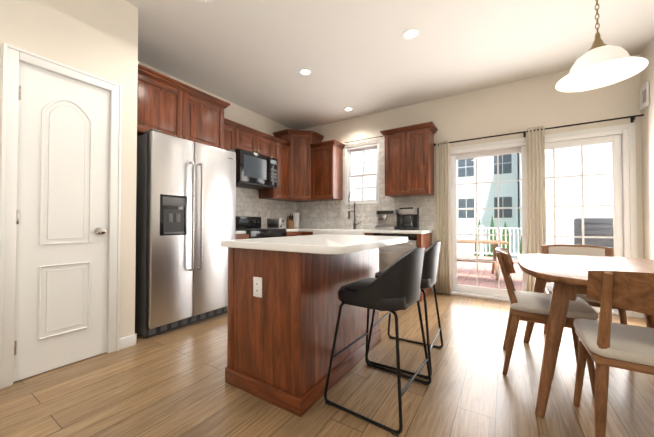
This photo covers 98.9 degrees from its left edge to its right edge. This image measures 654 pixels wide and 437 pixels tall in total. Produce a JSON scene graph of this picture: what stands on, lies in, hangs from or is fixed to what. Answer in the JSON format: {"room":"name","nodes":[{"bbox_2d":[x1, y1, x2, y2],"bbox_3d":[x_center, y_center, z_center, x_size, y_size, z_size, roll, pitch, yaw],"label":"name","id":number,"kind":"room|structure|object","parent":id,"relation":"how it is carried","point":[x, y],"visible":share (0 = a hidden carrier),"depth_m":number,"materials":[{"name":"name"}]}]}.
{"room":"kitchen","nodes":[
{"label":"kitchen","id":0,"kind":"room"},
{"bbox_2d":[0,0,139,338],"bbox_3d":[-2.621,-0.393,0.872,0.120,2.840,3.600,-1,-1,32],"label":"wall","id":1,"kind":"structure","parent":0,"point":[98,38],"depth_m":2.18,"materials":[{"name":"paint"}]},
{"bbox_2d":[0,43,121,389],"bbox_3d":[-1.882,-0.017,2.011,0.143,2.125,0.635,-1,-1,32],"label":"door frame","id":2,"kind":"structure","parent":1,"relation":"attached to","point":[12,56],"depth_m":1.76,"materials":[{"name":"white wood"}]},
{"bbox_2d":[13,61,109,381],"bbox_3d":[-1.836,0.014,1.979,0.108,2.046,0.497,-1,-1,32],"label":"pantry door","id":3,"kind":"structure","parent":1,"relation":"in","point":[61,280],"depth_m":1.96,"materials":[{"name":"white wood"}]},
{"bbox_2d":[140,62,290,135],"bbox_3d":[-1.557,-0.340,4.139,0.120,2.840,3.300,-1,-1,32],"label":"wall","id":4,"kind":"structure","parent":0,"point":[234,112],"depth_m":4.46,"materials":[{"name":"paint"}]},
{"bbox_2d":[137,64,188,139],"bbox_3d":[-1.895,-1.083,2.901,0.640,0.585,0.572,-1,-1,32],"label":"upper cabinet","id":5,"kind":"object","parent":4,"relation":"attached to","point":[162,103],"depth_m":2.74,"materials":[{"name":"brown wood"}]},
{"bbox_2d":[189,88,224,149],"bbox_3d":[-1.653,-1.077,3.282,0.640,0.585,0.572,-1,-1,32],"label":"upper cabinet","id":6,"kind":"object","parent":4,"relation":"attached to","point":[206,114],"depth_m":3.15,"materials":[{"name":"brown wood"}]},
{"bbox_2d":[225,120,236,195],"bbox_3d":[-1.512,-0.821,3.782,0.340,0.950,0.390,-1,-1,32],"label":"upper cabinet","id":7,"kind":"object","parent":4,"relation":"attached to","point":[230,128],"depth_m":3.80,"materials":[{"name":"brown wood"}]},
{"bbox_2d":[237,124,260,153],"bbox_3d":[-1.290,-1.126,4.137,0.340,0.328,0.440,-1,-1,32],"label":"upper cabinet","id":8,"kind":"object","parent":4,"relation":"attached to","point":[248,140],"depth_m":4.06,"materials":[{"name":"brown wood"}]},
{"bbox_2d":[235,148,276,189],"bbox_3d":[-1.147,-0.719,4.229,0.459,0.471,0.748,-1,-1,32],"label":"microwave","id":9,"kind":"object","parent":8,"relation":"attached to","point":[256,171],"visible":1,"depth_m":4.08,"materials":[{"name":"black metal"}]},
{"bbox_2d":[261,132,276,158],"bbox_3d":[-1.119,-1.122,4.407,0.340,0.328,0.439,-1,-1,32],"label":"upper cabinet","id":10,"kind":"object","parent":4,"relation":"attached to","point":[268,143],"depth_m":4.42,"materials":[{"name":"brown wood"}]},
{"bbox_2d":[257,140,288,199],"bbox_3d":[-0.897,-0.805,4.753,0.340,0.950,0.391,-1,-1,32],"label":"upper cabinet","id":11,"kind":"object","parent":4,"relation":"attached to","point":[281,192],"depth_m":4.66,"materials":[{"name":"brown wood"}]},
{"bbox_2d":[0,292,653,436],"bbox_3d":[-0.454,1.065,1.334,4.960,0.060,6.980,-1,-1,32],"label":"floor","id":12,"kind":"structure","parent":0,"point":[172,383],"depth_m":1.66,"materials":[{"name":"brown wood"}]},
{"bbox_2d":[135,129,235,337],"bbox_3d":[-1.610,0.141,3.011,0.910,1.842,0.910,-1,-1,32],"label":"fridge","id":13,"kind":"object","parent":12,"relation":"on","point":[185,207],"visible":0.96,"depth_m":2.64,"materials":[{"name":"grey metal"}]},
{"bbox_2d":[235,232,248,239],"bbox_3d":[-1.391,0.638,3.685,0.622,0.870,0.395,-1,-1,32],"label":"base cabinet","id":14,"kind":"object","parent":12,"relation":"on","point":[238,235],"depth_m":3.61,"materials":[{"name":"brown wood"}]},
{"bbox_2d":[236,216,285,238],"bbox_3d":[-1.055,0.523,4.151,0.677,1.115,0.740,-1,-1,32],"label":"range","id":15,"kind":"object","parent":12,"relation":"on","point":[251,227],"visible":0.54,"depth_m":4.21,"materials":[{"name":"black metal"}]},
{"bbox_2d":[285,232,300,236],"bbox_3d":[-0.760,0.653,4.646,0.660,0.870,0.405,-1,-1,32],"label":"base cabinet","id":16,"kind":"object","parent":12,"relation":"on","point":[287,233],"depth_m":4.46,"materials":[{"name":"brown wood"}]},
{"bbox_2d":[285,228,296,231],"bbox_3d":[-0.643,0.202,4.932,0.560,0.038,1.002,-1,-1,32],"label":"countertop","id":17,"kind":"structure","parent":16,"relation":"on","point":[287,230],"depth_m":4.52,"materials":[{"name":"white stone"}]},
{"bbox_2d":[267,218,285,228],"bbox_3d":[-0.834,0.082,4.639,0.300,0.191,0.170,-1,-1,32],"label":"toaster","id":18,"kind":"object","parent":17,"relation":"on","point":[279,223],"visible":0.98,"depth_m":4.57,"materials":[{"name":"silver metal"}]},
{"bbox_2d":[286,214,293,228],"bbox_3d":[-0.650,0.052,4.980,0.100,0.261,0.211,0,-1,-23],"label":"knife block","id":19,"kind":"object","parent":17,"relation":"on","point":[289,222],"visible":1,"depth_m":4.92,"materials":[{"name":"brown wood"}]},
{"bbox_2d":[293,210,299,228],"bbox_3d":[-0.578,0.014,5.230,0.150,0.346,0.150,-1,-1,32],"label":"paper towel","id":20,"kind":"object","parent":17,"relation":"on","point":[296,217],"visible":0.85,"depth_m":5.17,"materials":[{"name":"white paper"}]},
{"bbox_2d":[297,228,312,231],"bbox_3d":[-0.176,0.201,4.851,0.315,0.038,0.640,-1,-1,32],"label":"countertop","id":21,"kind":"structure","parent":16,"relation":"on","point":[301,229],"depth_m":4.62,"materials":[{"name":"white stone"}]},
{"bbox_2d":[301,232,316,235],"bbox_3d":[-0.137,0.656,4.809,0.338,0.870,0.657,-1,-1,32],"label":"base cabinet","id":22,"kind":"object","parent":12,"relation":"on","point":[302,233],"depth_m":4.57,"materials":[{"name":"brown wood"}]},
{"bbox_2d":[220,234,407,416],"bbox_3d":[-0.002,0.596,2.046,0.888,0.901,1.177,-1,-1,32],"label":"kitchen island","id":23,"kind":"object","parent":12,"relation":"on","point":[284,302],"visible":1,"depth_m":1.64,"materials":[{"name":"brown wood"}]},
{"bbox_2d":[324,247,430,436],"bbox_3d":[0.324,0.601,1.665,0.476,0.877,0.532,-1,-1,35],"label":"stool","id":24,"kind":"object","parent":12,"relation":"on","point":[394,287],"visible":1,"depth_m":1.47,"materials":[{"name":"black metal"}]},
{"bbox_2d":[374,233,416,270],"bbox_3d":[1.059,0.644,4.030,0.600,0.868,0.658,-1,-1,32],"label":"dishwasher","id":25,"kind":"object","parent":12,"relation":"on","point":[389,255],"visible":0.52,"depth_m":3.80,"materials":[{"name":"grey metal"}]},
{"bbox_2d":[368,242,442,379],"bbox_3d":[0.612,0.609,2.146,0.484,0.877,0.546,-1,-1,32],"label":"stool","id":26,"kind":"object","parent":12,"relation":"on","point":[430,265],"visible":0.52,"depth_m":1.95,"materials":[{"name":"black metal"}]},
{"bbox_2d":[496,248,597,396],"bbox_3d":[1.484,0.635,1.949,0.526,0.824,0.475,-1,-1,32],"label":"chair","id":27,"kind":"object","parent":12,"relation":"on","point":[534,307],"visible":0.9,"depth_m":1.85,"materials":[{"name":"brown wood"}]},
{"bbox_2d":[541,244,629,333],"bbox_3d":[2.062,0.640,2.267,0.475,0.824,0.526,-1,-1,32],"label":"chair","id":28,"kind":"object","parent":12,"relation":"on","point":[588,250],"visible":0.35,"depth_m":2.40,"materials":[{"name":"brown wood"}]},
{"bbox_2d":[518,254,653,417],"bbox_3d":[1.728,0.668,1.722,0.900,0.755,1.320,-1,-1,32],"label":"dining table","id":29,"kind":"object","parent":12,"relation":"on","point":[565,275],"visible":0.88,"depth_m":1.51,"materials":[{"name":"brown wood"}]},
{"bbox_2d":[573,270,653,436],"bbox_3d":[1.436,0.624,1.242,0.475,0.824,0.526,-1,-1,32],"label":"chair","id":30,"kind":"object","parent":12,"relation":"on","point":[605,342],"visible":1,"depth_m":1.19,"materials":[{"name":"brown wood"}]},
{"bbox_2d":[125,0,653,129],"bbox_3d":[-0.438,-1.835,1.407,4.960,0.060,7.040,-1,-1,32],"label":"ceiling","id":31,"kind":"structure","parent":0,"point":[361,57],"depth_m":2.88,"materials":[{"name":"paint"}]},
{"bbox_2d":[199,0,212,2],"bbox_3d":[-0.990,-1.788,2.235,0.166,0.006,0.166,-1,-1,32],"label":"recessed light","id":32,"kind":"object","parent":31,"relation":"in","point":[207,1],"visible":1,"depth_m":2.30,"materials":[{"name":"white"}]},
{"bbox_2d":[298,68,311,75],"bbox_3d":[-0.263,-1.770,3.384,0.166,0.006,0.166,-1,-1,32],"label":"recessed light","id":33,"kind":"object","parent":31,"relation":"in","point":[305,72],"visible":1,"depth_m":3.39,"materials":[{"name":"white"}]},
{"bbox_2d":[343,107,352,110],"bbox_3d":[0.341,-1.752,4.487,0.166,0.006,0.166,-1,-1,32],"label":"recessed light","id":34,"kind":"object","parent":31,"relation":"in","point":[348,109],"visible":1,"depth_m":4.49,"materials":[{"name":"white"}]},
{"bbox_2d":[402,28,419,39],"bbox_3d":[0.810,-1.780,2.705,0.166,0.006,0.166,-1,-1,32],"label":"recessed light","id":35,"kind":"object","parent":31,"relation":"in","point":[410,33],"visible":1,"depth_m":2.70,"materials":[{"name":"white"}]},
{"bbox_2d":[555,0,647,91],"bbox_3d":[1.692,-1.341,1.754,0.413,0.915,0.413,-1,-1,32],"label":"pendant lamp","id":36,"kind":"object","parent":31,"relation":"hanging from","point":[600,63],"visible":1,"depth_m":1.75,"materials":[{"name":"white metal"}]},
{"bbox_2d":[365,228,432,235],"bbox_3d":[1.049,0.188,4.075,0.818,0.038,0.640,-1,-1,32],"label":"countertop","id":37,"kind":"structure","parent":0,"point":[421,232],"depth_m":3.86,"materials":[{"name":"white stone"}]},
{"bbox_2d":[313,191,364,234],"bbox_3d":[0.314,-0.011,4.510,0.880,0.915,0.633,-1,-1,32],"label":"sink","id":38,"kind":"object","parent":37,"relation":"in","point":[346,219],"depth_m":4.79,"materials":[{"name":"white"}]},
{"bbox_2d":[375,209,400,229],"bbox_3d":[0.912,0.018,4.219,0.300,0.305,0.392,-1,-1,32],"label":"espresso machine","id":39,"kind":"object","parent":37,"relation":"on","point":[388,219],"visible":0.98,"depth_m":4.16,"materials":[{"name":"silver metal"}]},
{"bbox_2d":[399,207,418,229],"bbox_3d":[1.204,0.003,4.100,0.220,0.330,0.282,-1,-1,32],"label":"coffee maker","id":40,"kind":"object","parent":37,"relation":"on","point":[410,217],"visible":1,"depth_m":4.03,"materials":[{"name":"black"}]},
{"bbox_2d":[302,55,639,291],"bbox_3d":[1.358,-0.337,4.341,4.830,2.840,0.120,-1,-1,32],"label":"wall","id":41,"kind":"structure","parent":0,"point":[517,106],"depth_m":3.66,"materials":[{"name":"paint"}]},
{"bbox_2d":[273,129,324,203],"bbox_3d":[-0.508,-0.915,5.064,0.666,1.180,0.667,-1,-1,32],"label":"upper cabinet","id":42,"kind":"object","parent":41,"relation":"attached to","point":[310,188],"depth_m":4.87,"materials":[{"name":"brown wood"}]},
{"bbox_2d":[313,140,344,199],"bbox_3d":[0.000,-0.802,4.933,0.451,0.950,0.340,-1,-1,32],"label":"upper cabinet","id":43,"kind":"object","parent":41,"relation":"attached to","point":[329,157],"depth_m":4.79,"materials":[{"name":"brown wood"}]},
{"bbox_2d":[313,228,364,234],"bbox_3d":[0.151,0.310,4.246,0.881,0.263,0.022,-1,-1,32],"label":"countertop","id":44,"kind":"structure","parent":41,"relation":"attached to","point":[329,231],"depth_m":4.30,"materials":[{"name":"white stone"}]},
{"bbox_2d":[345,136,382,204],"bbox_3d":[0.663,-0.788,4.753,0.782,1.096,0.180,-1,-1,32],"label":"window","id":45,"kind":"structure","parent":41,"relation":"in","point":[348,156],"depth_m":4.83,"materials":[{"name":"white plastic"}]},
{"bbox_2d":[365,232,376,235],"bbox_3d":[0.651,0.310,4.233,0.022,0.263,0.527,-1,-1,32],"label":"base cabinet","id":46,"kind":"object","parent":41,"relation":"attached to","point":[366,233],"depth_m":3.99,"materials":[{"name":"brown wood"}]},
{"bbox_2d":[385,128,408,199],"bbox_3d":[1.112,-0.814,4.229,0.380,0.950,0.340,-1,-1,32],"label":"upper cabinet","id":47,"kind":"object","parent":41,"relation":"attached to","point":[397,139],"depth_m":4.09,"materials":[{"name":"brown wood"}]},
{"bbox_2d":[409,124,435,195],"bbox_3d":[1.331,-0.816,4.090,0.380,0.950,0.340,-1,-1,32],"label":"upper cabinet","id":48,"kind":"object","parent":41,"relation":"attached to","point":[421,137],"depth_m":3.93,"materials":[{"name":"brown wood"}]},
{"bbox_2d":[434,114,643,293],"bbox_3d":[2.452,-0.030,3.507,2.108,2.170,0.107,-1,-1,32],"label":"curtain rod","id":49,"kind":"object","parent":41,"relation":"attached to","point":[535,190],"visible":0.88,"depth_m":3.46,"materials":[{"name":"beige fabric"}]},
{"bbox_2d":[436,140,450,293],"bbox_3d":[1.649,-0.022,3.989,0.201,2.170,0.062,-1,-1,32],"label":"curtain","id":50,"kind":"object","parent":49,"relation":"hanging from","point":[443,279],"depth_m":3.98,"materials":[{"name":"fabric"}]},
{"bbox_2d":[526,126,546,292],"bbox_3d":[2.554,-0.032,3.417,0.201,2.170,0.062,-1,-1,32],"label":"curtain","id":51,"kind":"object","parent":49,"relation":"hanging from","point":[535,137],"depth_m":3.42,"materials":[{"name":"fabric"}]},
{"bbox_2d":[444,123,638,317],"bbox_3d":[2.539,0.024,3.583,1.950,2.095,0.146,-1,-1,32],"label":"sliding glass door","id":52,"kind":"structure","parent":41,"relation":"attached to","point":[621,138],"depth_m":3.39,"materials":[{"name":"glass"}]},
{"bbox_2d":[636,37,653,259],"bbox_3d":[1.602,-0.406,0.091,0.130,2.840,7.040,-1,-1,32],"label":"wall","id":53,"kind":"structure","parent":0,"point":[646,121],"depth_m":2.89,"materials":[{"name":"paint"}]},
{"bbox_2d":[119,286,644,349],"bbox_3d":[-0.079,0.989,1.133,3.870,0.085,6.800,-1,-1,32],"label":"baseboard","id":54,"kind":"structure","parent":53,"relation":"attached to","point":[127,341],"depth_m":2.29,"materials":[{"name":"white"}]},
{"bbox_2d":[639,81,649,110],"bbox_3d":[3.299,-1.270,2.908,0.018,0.240,0.190,-1,-1,32],"label":"picture frame","id":55,"kind":"object","parent":53,"relation":"attached to","point":[644,94],"visible":0.98,"depth_m":2.90,"materials":[{"name":"white"}]},
{"label":"outside","id":56,"kind":"structure","parent":0,"visible":0},
{"bbox_3d":[19.483,4.533,25.769,85.000,0.200,55.550,-1,-1,32],"label":"ground","id":57,"kind":"structure","parent":56,"visible":0},
{"bbox_2d":[474,220,485,255],"bbox_3d":[5.907,2.089,10.820,0.596,4.200,0.596,-1,-1,32],"label":"tree","id":58,"kind":"object","parent":57,"relation":"on","point":[478,239],"depth_m":10.76,"materials":[{"name":"green plant"}]},
{"bbox_2d":[356,142,612,257],"bbox_3d":[15.194,-3.789,20.067,28.800,16.256,16.800,-1,-1,32],"label":"house","id":59,"kind":"structure","parent":57,"relation":"on","point":[599,163],"depth_m":19.95,"materials":[{"name":"white"}]},
{"bbox_2d":[457,255,522,290],"bbox_3d":[4.446,2.675,6.260,10.500,2.880,6.450,-1,-1,32],"label":"deck","id":60,"kind":"object","parent":57,"relation":"on","point":[469,269],"depth_m":6.16,"materials":[{"name":"red wood"}]},
{"bbox_2d":[457,239,508,279],"bbox_3d":[2.995,0.846,6.055,1.500,0.741,0.772,0,-1,24],"label":"table","id":61,"kind":"object","parent":60,"relation":"on","point":[494,268],"depth_m":5.75,"materials":[{"name":"brown wood"}]},
{"bbox_2d":[457,225,573,256],"bbox_3d":[4.446,0.702,6.293,10.520,1.064,6.470,-1,-1,32],"label":"railing","id":62,"kind":"object","parent":60,"relation":"on","point":[481,228],"depth_m":9.32,"materials":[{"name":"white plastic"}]},
{"bbox_2d":[574,218,613,247],"bbox_3d":[4.386,0.604,4.701,1.131,1.210,0.946,0,-1,-3],"label":"wicker chair","id":63,"kind":"object","parent":60,"relation":"on","point":[591,223],"depth_m":4.23,"materials":[{"name":"grey wicker"}]},
{"bbox_2d":[487,217,496,256],"bbox_3d":[6.297,2.011,10.633,0.554,4.350,0.554,-1,-1,32],"label":"tree","id":64,"kind":"object","parent":57,"relation":"on","point":[491,238],"depth_m":10.59,"materials":[{"name":"green plant"}]},
{"bbox_2d":[500,222,511,257],"bbox_3d":[6.625,2.132,10.364,0.480,4.100,0.480,-1,-1,32],"label":"tree","id":65,"kind":"object","parent":57,"relation":"on","point":[507,238],"depth_m":10.30,"materials":[{"name":"green plant"}]},
{"bbox_2d":[519,236,521,253],"bbox_3d":[7.239,2.229,10.211,0.599,3.900,0.599,-1,-1,32],"label":"tree","id":66,"kind":"object","parent":57,"relation":"on","point":[520,250],"depth_m":10.23,"materials":[{"name":"green plant"}]}
]}

